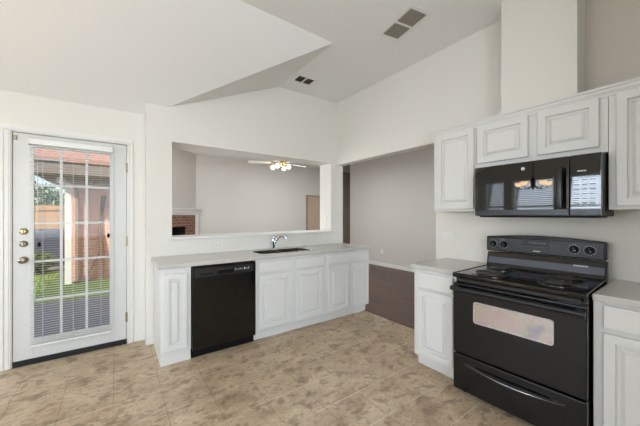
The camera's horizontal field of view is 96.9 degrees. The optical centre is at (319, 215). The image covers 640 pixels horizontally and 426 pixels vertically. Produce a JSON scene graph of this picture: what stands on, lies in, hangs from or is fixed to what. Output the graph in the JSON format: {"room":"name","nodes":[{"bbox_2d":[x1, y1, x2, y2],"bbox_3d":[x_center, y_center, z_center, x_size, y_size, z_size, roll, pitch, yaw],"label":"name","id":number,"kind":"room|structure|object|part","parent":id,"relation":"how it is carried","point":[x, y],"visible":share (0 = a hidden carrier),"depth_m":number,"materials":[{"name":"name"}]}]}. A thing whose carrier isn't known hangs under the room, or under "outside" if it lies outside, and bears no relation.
{"room":"kitchen","nodes":[
{"label":"kitchen","id":0,"kind":"room"},
{"bbox_2d":[34,295,109,336],"bbox_3d":[-5.269,1.496,2.455,6.300,0.120,2.567,0,0,-36],"label":"patio","id":1,"kind":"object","parent":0,"point":[100,298],"depth_m":4.10,"materials":[{"name":"grey concrete"}]},
{"bbox_2d":[34,268,109,304],"bbox_3d":[-13.829,1.516,7.524,14.300,0.120,15.650,0,0,-36],"label":"lawn","id":2,"kind":"structure","parent":0,"point":[99,282],"depth_m":5.71,"materials":[{"name":"green plant"}]},
{"bbox_2d":[34,251,57,273],"bbox_3d":[-7.128,1.167,6.952,1.087,0.638,0.685,0,0,-36],"label":"shrub","id":3,"kind":"object","parent":2,"relation":"on","point":[36,257],"visible":0.25,"depth_m":7.03,"materials":[{"name":"green plant"}]},
{"bbox_2d":[34,273,57,298],"bbox_3d":[-6.745,1.401,4.804,3.090,0.111,2.968,0,0,-36],"label":"grass","id":4,"kind":"structure","parent":2,"relation":"on","point":[35,276],"depth_m":6.07,"materials":[{"name":"green plant"}]},
{"bbox_2d":[34,229,64,269],"bbox_3d":[-7.997,0.931,7.801,1.700,1.050,1.200,0,0,-36],"label":"air conditioner","id":5,"kind":"object","parent":2,"relation":"on","point":[51,234],"visible":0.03,"depth_m":7.68,"materials":[{"name":"grey metal"}]},
{"bbox_2d":[34,205,64,228],"bbox_3d":[-11.232,0.566,7.935,9.000,1.780,0.070,0,0,-36],"label":"wooden fence","id":6,"kind":"object","parent":2,"relation":"on","point":[45,212],"visible":0.02,"depth_m":9.48,"materials":[{"name":"brown wood"}]},
{"bbox_3d":[-11.223,0.481,7.923,9.000,1.450,0.040,0,0,-36],"label":"fence rail","id":7,"kind":"part","parent":6,"relation":"part of","materials":[{"name":"brown wood"}]},
{"bbox_2d":[34,180,64,205],"bbox_3d":[-11.239,0.039,11.041,2.433,2.838,2.042,0,0,-36],"label":"tree","id":8,"kind":"object","parent":2,"relation":"on","point":[56,197],"visible":0.22,"depth_m":11.05,"materials":[{"name":"green plant"}]},
{"bbox_2d":[34,148,109,284],"bbox_3d":[-5.493,-0.719,6.926,1.350,4.350,5.840,0,0,-36],"label":"brick house","id":9,"kind":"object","parent":2,"relation":"on","point":[93,211],"visible":0.49,"depth_m":6.25,"materials":[{"name":"brown"}]},
{"bbox_3d":[-5.325,0.386,6.007,0.110,2.140,0.110,0,0,-36],"label":"porch post","id":10,"kind":"part","parent":9,"relation":"part of","materials":[{"name":"white paint"}]},
{"bbox_2d":[81,196,105,281],"bbox_3d":[-5.080,0.512,6.376,0.127,1.914,0.470,0,0,38],"label":"vine","id":11,"kind":"object","parent":2,"relation":"on","point":[101,252],"visible":0.96,"depth_m":6.48,"materials":[{"name":"brown plant"}]},
{"bbox_2d":[0,90,144,370],"bbox_3d":[-3.234,0.046,2.243,3.160,2.620,0.150,0,0,-36],"label":"wall","id":12,"kind":"structure","parent":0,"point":[15,108],"depth_m":2.88,"materials":[{"name":"white paint"}]},
{"bbox_2d":[1,123,132,370],"bbox_3d":[-2.427,0.275,2.808,0.959,2.162,0.173,0,0,-36],"label":"door frame","id":13,"kind":"structure","parent":12,"relation":"attached to","point":[6,128],"depth_m":2.51,"materials":[{"name":"white paint"}]},
{"bbox_2d":[12,132,127,368],"bbox_3d":[-2.374,0.309,2.752,0.847,2.094,0.116,0,0,-36],"label":"door","id":14,"kind":"structure","parent":13,"relation":"in","point":[23,224],"depth_m":2.71,"materials":[{"name":"white paint"}]},
{"bbox_3d":[-2.652,0.403,2.529,0.063,0.063,0.072,0,0,-36],"label":"knob","id":15,"kind":"part","parent":14,"relation":"part of","materials":[{"name":"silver metal"}]},
{"bbox_2d":[28,137,112,347],"bbox_3d":[-2.366,0.247,2.720,0.610,1.882,0.075,0,0,-36],"label":"mini blind","id":16,"kind":"object","parent":14,"relation":"attached to","point":[32,141],"visible":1,"depth_m":2.69,"materials":[{"name":"white plastic"}]},
{"bbox_3d":[-2.537,0.274,2.596,0.002,1.825,0.027,0,0,-36],"label":"ladder cord","id":17,"kind":"part","parent":16,"relation":"part of","materials":[{"name":"white fabric"}]},
{"bbox_3d":[-2.366,1.181,2.719,0.590,0.014,0.024,0,0,-36],"label":"rail","id":18,"kind":"part","parent":16,"relation":"part of","materials":[{"name":"white plastic"}]},
{"bbox_3d":[-2.366,0.274,2.719,0.002,1.825,0.027,0,0,-36],"label":"ladder cord","id":19,"kind":"part","parent":16,"relation":"part of","materials":[{"name":"white fabric"}]},
{"bbox_3d":[-2.390,0.251,2.757,0.625,1.820,0.012,0,0,-36],"label":"glazing frame","id":20,"kind":"part","parent":14,"relation":"part of","materials":[{"name":"white paint"}]},
{"bbox_2d":[134,332,144,341],"bbox_3d":[-1.952,1.313,3.063,0.101,0.085,0.012,0,0,-36],"label":"baseboard","id":21,"kind":"structure","parent":12,"relation":"attached to","point":[138,336],"depth_m":3.06,"materials":[{"name":"white paint"}]},
{"bbox_2d":[172,147,195,208],"bbox_3d":[-2.949,-0.766,5.731,1.050,1.245,1.050,0,0,-36],"label":"wall","id":22,"kind":"structure","parent":0,"point":[183,162],"depth_m":6.03,"materials":[{"name":"grey paint"}]},
{"bbox_2d":[145,87,342,342],"bbox_3d":[-0.812,-0.294,3.860,2.680,3.300,0.293,0,0,-36],"label":"wall","id":23,"kind":"structure","parent":0,"point":[276,123],"depth_m":3.53,"materials":[{"name":"white paint"}]},
{"bbox_2d":[146,336,153,344],"bbox_3d":[-1.785,1.313,2.974,0.068,0.085,0.012,0,0,-36],"label":"baseboard","id":24,"kind":"structure","parent":23,"relation":"attached to","point":[149,340],"depth_m":2.97,"materials":[{"name":"white paint"}]},
{"bbox_2d":[213,242,222,247],"bbox_3d":[-1.218,0.356,3.382,0.115,0.070,0.009,0,0,-36],"label":"wall outlet","id":25,"kind":"object","parent":23,"relation":"attached to","point":[215,244],"visible":1,"depth_m":3.38,"materials":[{"name":"white plastic"}]},
{"bbox_2d":[169,230,333,239],"bbox_3d":[-0.809,0.254,3.861,2.259,0.025,0.355,0,0,-36],"label":"sill","id":26,"kind":"structure","parent":23,"relation":"attached to","point":[197,236],"depth_m":3.60,"materials":[{"name":"white paint"}]},
{"bbox_2d":[286,238,293,242],"bbox_3d":[-0.416,0.356,3.958,0.115,0.070,0.009,0,0,-36],"label":"wall outlet","id":27,"kind":"object","parent":23,"relation":"attached to","point":[288,240],"visible":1,"depth_m":3.95,"materials":[{"name":"white plastic"}]},
{"bbox_2d":[180,148,319,168],"bbox_3d":[1.449,-1.667,4.498,7.000,0.555,8.420,0,0,-36],"label":"ceiling","id":28,"kind":"structure","parent":0,"point":[188,150],"depth_m":6.83,"materials":[{"name":"white paint"}]},
{"bbox_2d":[248,160,303,170],"bbox_3d":[-0.803,-1.161,5.859,1.254,0.453,1.249,0,0,-36],"label":"ceiling fan","id":29,"kind":"object","parent":28,"relation":"hanging from","point":[277,164],"visible":0.83,"depth_m":5.76,"materials":[{"name":"white metal"}]},
{"bbox_3d":[-1.225,-1.072,5.753,0.470,0.034,0.135,0,0,-10],"label":"fan blade","id":30,"kind":"part","parent":29,"relation":"part of","materials":[{"name":"white wood"}]},
{"bbox_2d":[0,0,505,114],"bbox_3d":[-0.189,-1.443,0.203,5.930,0.812,6.950,0,0,-36],"label":"ceiling","id":31,"kind":"structure","parent":0,"point":[120,55],"depth_m":2.55,"materials":[{"name":"white paint"}]},
{"bbox_2d":[290,74,317,85],"bbox_3d":[-0.203,-1.744,3.670,0.295,0.009,0.215,0,0,-34],"label":"ceiling vent","id":32,"kind":"object","parent":31,"relation":"in","point":[299,78],"visible":1,"depth_m":3.67,"materials":[{"name":"white plastic"}]},
{"bbox_2d":[378,4,432,41],"bbox_3d":[0.768,-1.744,2.599,0.255,0.009,0.445,0,0,-26],"label":"ceiling vent","id":33,"kind":"object","parent":31,"relation":"in","point":[412,16],"visible":1,"depth_m":2.57,"materials":[{"name":"white plastic"}]},
{"bbox_2d":[0,264,533,425],"bbox_3d":[0.272,1.416,3.395,10.400,0.120,11.600,0,0,-36],"label":"floor","id":34,"kind":"structure","parent":0,"point":[362,368],"depth_m":2.27,"materials":[{"name":"tile"}]},
{"bbox_2d":[154,266,190,366],"bbox_3d":[-1.477,0.918,2.819,0.251,0.876,0.607,0,0,-36],"label":"base cabinet","id":35,"kind":"object","parent":34,"relation":"on","point":[172,287],"visible":0.84,"depth_m":2.58,"materials":[{"name":"white paint"}]},
{"bbox_3d":[-1.313,0.877,2.576,0.192,0.692,0.022,0,0,-36],"label":"cabinet door","id":36,"kind":"part","parent":35,"relation":"part of","materials":[{"name":"white paint"}]},
{"bbox_2d":[172,208,201,234],"bbox_3d":[-3.028,0.606,5.744,0.480,1.500,1.475,0,0,9],"label":"fireplace","id":37,"kind":"object","parent":34,"relation":"on","point":[185,221],"visible":0.32,"depth_m":6.09,"materials":[{"name":"red brick"}]},
{"bbox_2d":[191,261,255,357],"bbox_3d":[-1.101,0.922,3.056,0.622,0.868,0.594,0,0,-36],"label":"dishwasher","id":38,"kind":"object","parent":34,"relation":"on","point":[223,296],"visible":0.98,"depth_m":2.81,"materials":[{"name":"black metal"}]},
{"bbox_3d":[-0.971,1.313,2.875,0.622,0.085,0.010,0,0,-36],"label":"toe panel","id":39,"kind":"part","parent":38,"relation":"part of","materials":[{"name":"black metal"}]},
{"bbox_3d":[-0.936,0.547,2.825,0.584,0.081,0.006,0,0,-36],"label":"control panel","id":40,"kind":"part","parent":38,"relation":"part of","materials":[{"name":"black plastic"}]},
{"bbox_2d":[253,254,324,339],"bbox_3d":[-0.477,0.918,3.536,0.932,0.876,0.608,0,0,-36],"label":"base cabinet","id":41,"kind":"object","parent":34,"relation":"on","point":[290,291],"visible":0.83,"depth_m":3.25,"materials":[{"name":"white paint"}]},
{"bbox_2d":[150,243,370,269],"bbox_3d":[-0.532,0.461,3.499,2.635,0.038,0.620,0,0,-36],"label":"countertop","id":42,"kind":"structure","parent":41,"relation":"on","point":[177,261],"depth_m":3.11,"materials":[{"name":"stone"}]},
{"bbox_2d":[272,233,286,248],"bbox_3d":[-0.528,0.339,3.682,0.210,0.207,0.055,0,0,0],"label":"kitchen faucet","id":43,"kind":"object","parent":42,"relation":"on","point":[274,240],"visible":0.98,"depth_m":3.67,"materials":[{"name":"silver metal"}]},
{"bbox_3d":[-0.530,0.317,3.684,0.153,0.141,0.036,0,0,2],"label":"spout","id":44,"kind":"part","parent":43,"relation":"part of","materials":[{"name":"silver metal"}]},
{"bbox_2d":[251,248,311,253],"bbox_3d":[-0.466,0.541,3.515,0.728,0.205,0.353,0,0,-36],"label":"sink","id":45,"kind":"object","parent":42,"relation":"in","point":[286,250],"visible":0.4,"depth_m":3.59,"materials":[{"name":"grey metal"}]},
{"bbox_3d":[-0.496,0.565,3.163,0.404,0.118,0.022,0,0,-36],"label":"drawer","id":46,"kind":"part","parent":41,"relation":"part of","materials":[{"name":"white paint"}]},
{"bbox_3d":[-0.496,0.939,3.163,0.404,0.578,0.022,0,0,-36],"label":"cabinet door","id":47,"kind":"part","parent":41,"relation":"part of","materials":[{"name":"white paint"}]},
{"bbox_3d":[-0.124,0.565,3.429,0.397,0.118,0.022,0,0,-36],"label":"drawer","id":48,"kind":"part","parent":41,"relation":"part of","materials":[{"name":"white paint"}]},
{"bbox_3d":[-0.124,0.939,3.430,0.397,0.578,0.022,0,0,-36],"label":"cabinet door","id":49,"kind":"part","parent":41,"relation":"part of","materials":[{"name":"white paint"}]},
{"bbox_2d":[323,249,368,320],"bbox_3d":[0.214,0.918,4.032,0.767,0.876,0.608,0,0,-36],"label":"base cabinet","id":50,"kind":"object","parent":34,"relation":"on","point":[347,272],"visible":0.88,"depth_m":3.77,"materials":[{"name":"white paint"}]},
{"bbox_3d":[0.247,0.939,3.696,0.348,0.578,0.022,0,0,-36],"label":"cabinet door","id":51,"kind":"part","parent":50,"relation":"part of","materials":[{"name":"white paint"}]},
{"bbox_3d":[0.394,0.565,3.801,0.708,0.118,0.022,0,0,-36],"label":"drawer","id":52,"kind":"part","parent":50,"relation":"part of","materials":[{"name":"white paint"}]},
{"bbox_3d":[0.542,0.939,3.907,0.344,0.578,0.022,0,0,-36],"label":"cabinet door","id":53,"kind":"part","parent":50,"relation":"part of","materials":[{"name":"white paint"}]},
{"bbox_2d":[365,307,413,328],"bbox_3d":[0.847,1.350,3.822,0.087,0.012,1.703,0,0,-36],"label":"trim","id":54,"kind":"structure","parent":34,"relation":"on","point":[366,309],"depth_m":3.69,"materials":[{"name":"brown wood"}]},
{"bbox_2d":[414,268,455,378],"bbox_3d":[1.208,0.918,2.584,0.608,0.876,0.408,0,0,-36],"label":"base cabinet","id":55,"kind":"object","parent":34,"relation":"on","point":[433,295],"visible":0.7,"depth_m":2.41,"materials":[{"name":"white paint"}]},
{"bbox_3d":[0.974,0.944,2.409,0.022,0.569,0.329,0,0,-36],"label":"cabinet door","id":56,"kind":"part","parent":55,"relation":"part of","materials":[{"name":"white paint"}]},
{"bbox_3d":[0.974,0.574,2.409,0.022,0.135,0.329,0,0,-36],"label":"drawer","id":57,"kind":"part","parent":55,"relation":"part of","materials":[{"name":"white paint"}]},
{"bbox_2d":[410,258,486,274],"bbox_3d":[1.200,0.461,2.598,0.620,0.038,0.438,0,0,-36],"label":"countertop","id":58,"kind":"structure","parent":55,"relation":"on","point":[444,265],"depth_m":2.54,"materials":[{"name":"stone"}]},
{"bbox_2d":[450,235,608,425],"bbox_3d":[1.487,0.759,2.052,0.722,1.194,0.762,0,0,-37],"label":"electric range","id":59,"kind":"object","parent":34,"relation":"on","point":[523,323],"visible":0.98,"depth_m":1.88,"materials":[{"name":"black metal"}]},
{"bbox_3d":[1.215,0.544,1.841,0.034,0.034,0.750,0,0,-37],"label":"oven handle","id":60,"kind":"part","parent":59,"relation":"part of","materials":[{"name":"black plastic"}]},
{"bbox_3d":[1.266,1.177,1.885,0.044,0.267,0.756,0,0,-37],"label":"storage drawer","id":61,"kind":"part","parent":59,"relation":"part of","materials":[{"name":"black metal"}]},
{"bbox_3d":[1.266,0.772,1.885,0.044,0.523,0.756,0,0,-37],"label":"oven door","id":62,"kind":"part","parent":59,"relation":"part of","materials":[{"name":"black metal"}]},
{"bbox_2d":[453,264,606,299],"bbox_3d":[1.483,0.445,2.049,0.633,0.051,0.778,0,0,-36],"label":"cooktop","id":63,"kind":"object","parent":59,"relation":"in","point":[566,284],"depth_m":1.94,"materials":[{"name":"black"}]},
{"bbox_3d":[1.713,0.250,2.224,0.006,0.108,0.736,0,0,-37],"label":"panel","id":64,"kind":"part","parent":59,"relation":"part of","materials":[{"name":"black metal"}]},
{"bbox_3d":[1.742,0.236,2.247,0.070,0.149,0.760,0,0,-37],"label":"control panel","id":65,"kind":"part","parent":59,"relation":"part of","materials":[{"name":"black metal"}]},
{"bbox_3d":[1.831,0.248,2.047,0.020,0.051,0.051,0,0,-37],"label":"burner knob","id":66,"kind":"part","parent":59,"relation":"part of","materials":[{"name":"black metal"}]},
{"bbox_3d":[1.882,0.248,1.981,0.020,0.051,0.051,0,0,-37],"label":"burner knob","id":67,"kind":"part","parent":59,"relation":"part of","materials":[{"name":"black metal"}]},
{"bbox_2d":[593,300,639,425],"bbox_3d":[2.018,0.918,1.455,0.608,0.876,0.799,0,0,-36],"label":"base cabinet","id":68,"kind":"object","parent":34,"relation":"on","point":[616,328],"visible":0.75,"depth_m":1.53,"materials":[{"name":"white paint"}]},
{"bbox_2d":[592,279,639,307],"bbox_3d":[2.024,0.461,1.450,0.620,0.038,0.816,0,0,-36],"label":"countertop","id":69,"kind":"structure","parent":68,"relation":"on","point":[619,292],"depth_m":1.60,"materials":[{"name":"stone"}]},
{"bbox_3d":[1.787,0.561,1.276,0.022,0.126,0.735,0,0,-36],"label":"drawer","id":70,"kind":"part","parent":68,"relation":"part of","materials":[{"name":"white paint"}]},
{"bbox_3d":[1.678,0.939,1.428,0.022,0.578,0.362,0,0,-36],"label":"cabinet door","id":71,"kind":"part","parent":68,"relation":"part of","materials":[{"name":"white paint"}]},
{"bbox_2d":[196,154,349,233],"bbox_3d":[-0.921,-0.244,7.905,6.880,3.200,0.120,0,0,-36],"label":"wall","id":72,"kind":"structure","parent":0,"point":[233,195],"depth_m":7.22,"materials":[{"name":"grey paint"}]},
{"bbox_2d":[306,195,319,229],"bbox_3d":[-0.103,0.386,8.479,0.819,1.940,0.122,0,0,-36],"label":"door","id":73,"kind":"structure","parent":72,"relation":"in","point":[312,201],"depth_m":8.37,"materials":[{"name":"beige wood"}]},
{"bbox_2d":[343,172,349,243],"bbox_3d":[1.084,-0.009,9.210,0.900,2.710,0.082,0,0,-36],"label":"door","id":74,"kind":"structure","parent":72,"relation":"in","point":[346,176],"depth_m":9.04,"materials":[{"name":"brown wood"}]},
{"bbox_2d":[350,146,435,268],"bbox_3d":[3.218,-0.244,5.481,0.120,3.200,7.754,0,0,-36],"label":"wall","id":75,"kind":"structure","parent":0,"point":[392,197],"depth_m":7.17,"materials":[{"name":"grey paint"}]},
{"bbox_2d":[368,260,413,271],"bbox_3d":[3.163,1.313,5.442,0.015,0.085,7.754,0,0,-36],"label":"baseboard","id":76,"kind":"structure","parent":75,"relation":"attached to","point":[370,262],"depth_m":7.27,"materials":[{"name":"white paint"}]},
{"bbox_2d":[336,0,639,283],"bbox_3d":[2.251,-0.294,1.777,0.130,3.300,6.663,0,0,-36],"label":"wall","id":77,"kind":"structure","parent":0,"point":[460,83],"depth_m":2.75,"materials":[{"name":"white paint"}]},
{"bbox_2d":[434,128,475,211],"bbox_3d":[1.336,-0.415,2.709,0.260,0.758,0.403,0,0,-36],"label":"upper cabinet","id":78,"kind":"object","parent":77,"relation":"attached to","point":[454,153],"visible":0.72,"depth_m":2.62,"materials":[{"name":"white paint"}]},
{"bbox_2d":[430,77,639,138],"bbox_3d":[1.800,-0.789,2.056,0.277,0.066,2.046,0,0,-36],"label":"trim","id":79,"kind":"structure","parent":78,"relation":"attached to","point":[610,90],"depth_m":2.05,"materials":[{"name":"white paint"}]},
{"bbox_2d":[476,97,608,167],"bbox_3d":[1.694,-0.600,2.211,0.260,0.388,0.819,0,0,-36],"label":"upper cabinet","id":80,"kind":"object","parent":77,"relation":"attached to","point":[579,128],"visible":0.74,"depth_m":2.06,"materials":[{"name":"white paint"}]},
{"bbox_3d":[1.476,-0.603,2.310,0.022,0.318,0.373,0,0,-36],"label":"cabinet door","id":81,"kind":"part","parent":80,"relation":"part of","materials":[{"name":"white paint"}]},
{"bbox_2d":[501,0,585,112],"bbox_3d":[1.722,-1.364,2.209,0.225,1.160,0.474,0,0,-36],"label":"chase","id":82,"kind":"object","parent":80,"relation":"on","point":[543,42],"visible":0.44,"depth_m":2.12,"materials":[{"name":"white paint"}]},
{"bbox_2d":[475,152,613,217],"bbox_3d":[1.639,-0.188,2.145,0.425,0.410,0.758,0,0,-36],"label":"microwave","id":83,"kind":"object","parent":80,"relation":"attached to","point":[575,186],"visible":0.98,"depth_m":1.96,"materials":[{"name":"black metal"}]},
{"bbox_3d":[1.464,-0.019,2.115,0.003,0.040,0.600,0,0,-36],"label":"rail","id":84,"kind":"part","parent":83,"relation":"part of","materials":[{"name":"black"}]},
{"bbox_3d":[1.480,-0.194,2.126,0.035,0.394,0.604,0,0,-36],"label":"door","id":85,"kind":"part","parent":83,"relation":"part of","materials":[{"name":"black glass"}]},
{"bbox_3d":[1.589,-0.184,1.881,0.037,0.273,0.033,0,0,-36],"label":"door handle","id":86,"kind":"part","parent":83,"relation":"part of","materials":[{"name":"black plastic"}]},
{"bbox_3d":[1.686,-0.019,1.805,0.003,0.040,0.146,0,0,-36],"label":"rail","id":87,"kind":"part","parent":83,"relation":"part of","materials":[{"name":"black"}]},
{"bbox_3d":[1.702,-0.194,1.816,0.035,0.394,0.150,0,0,-36],"label":"control panel","id":88,"kind":"part","parent":83,"relation":"part of","materials":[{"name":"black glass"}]},
{"bbox_3d":[1.716,-0.603,1.975,0.022,0.318,0.330,0,0,-36],"label":"cabinet door","id":89,"kind":"part","parent":80,"relation":"part of","materials":[{"name":"white paint"}]},
{"bbox_2d":[609,88,639,209],"bbox_3d":[2.166,-0.415,1.552,0.260,0.758,0.799,0,0,-36],"label":"upper cabinet","id":90,"kind":"object","parent":77,"relation":"attached to","point":[624,107],"visible":0.86,"depth_m":1.74,"materials":[{"name":"white paint"}]}
]}

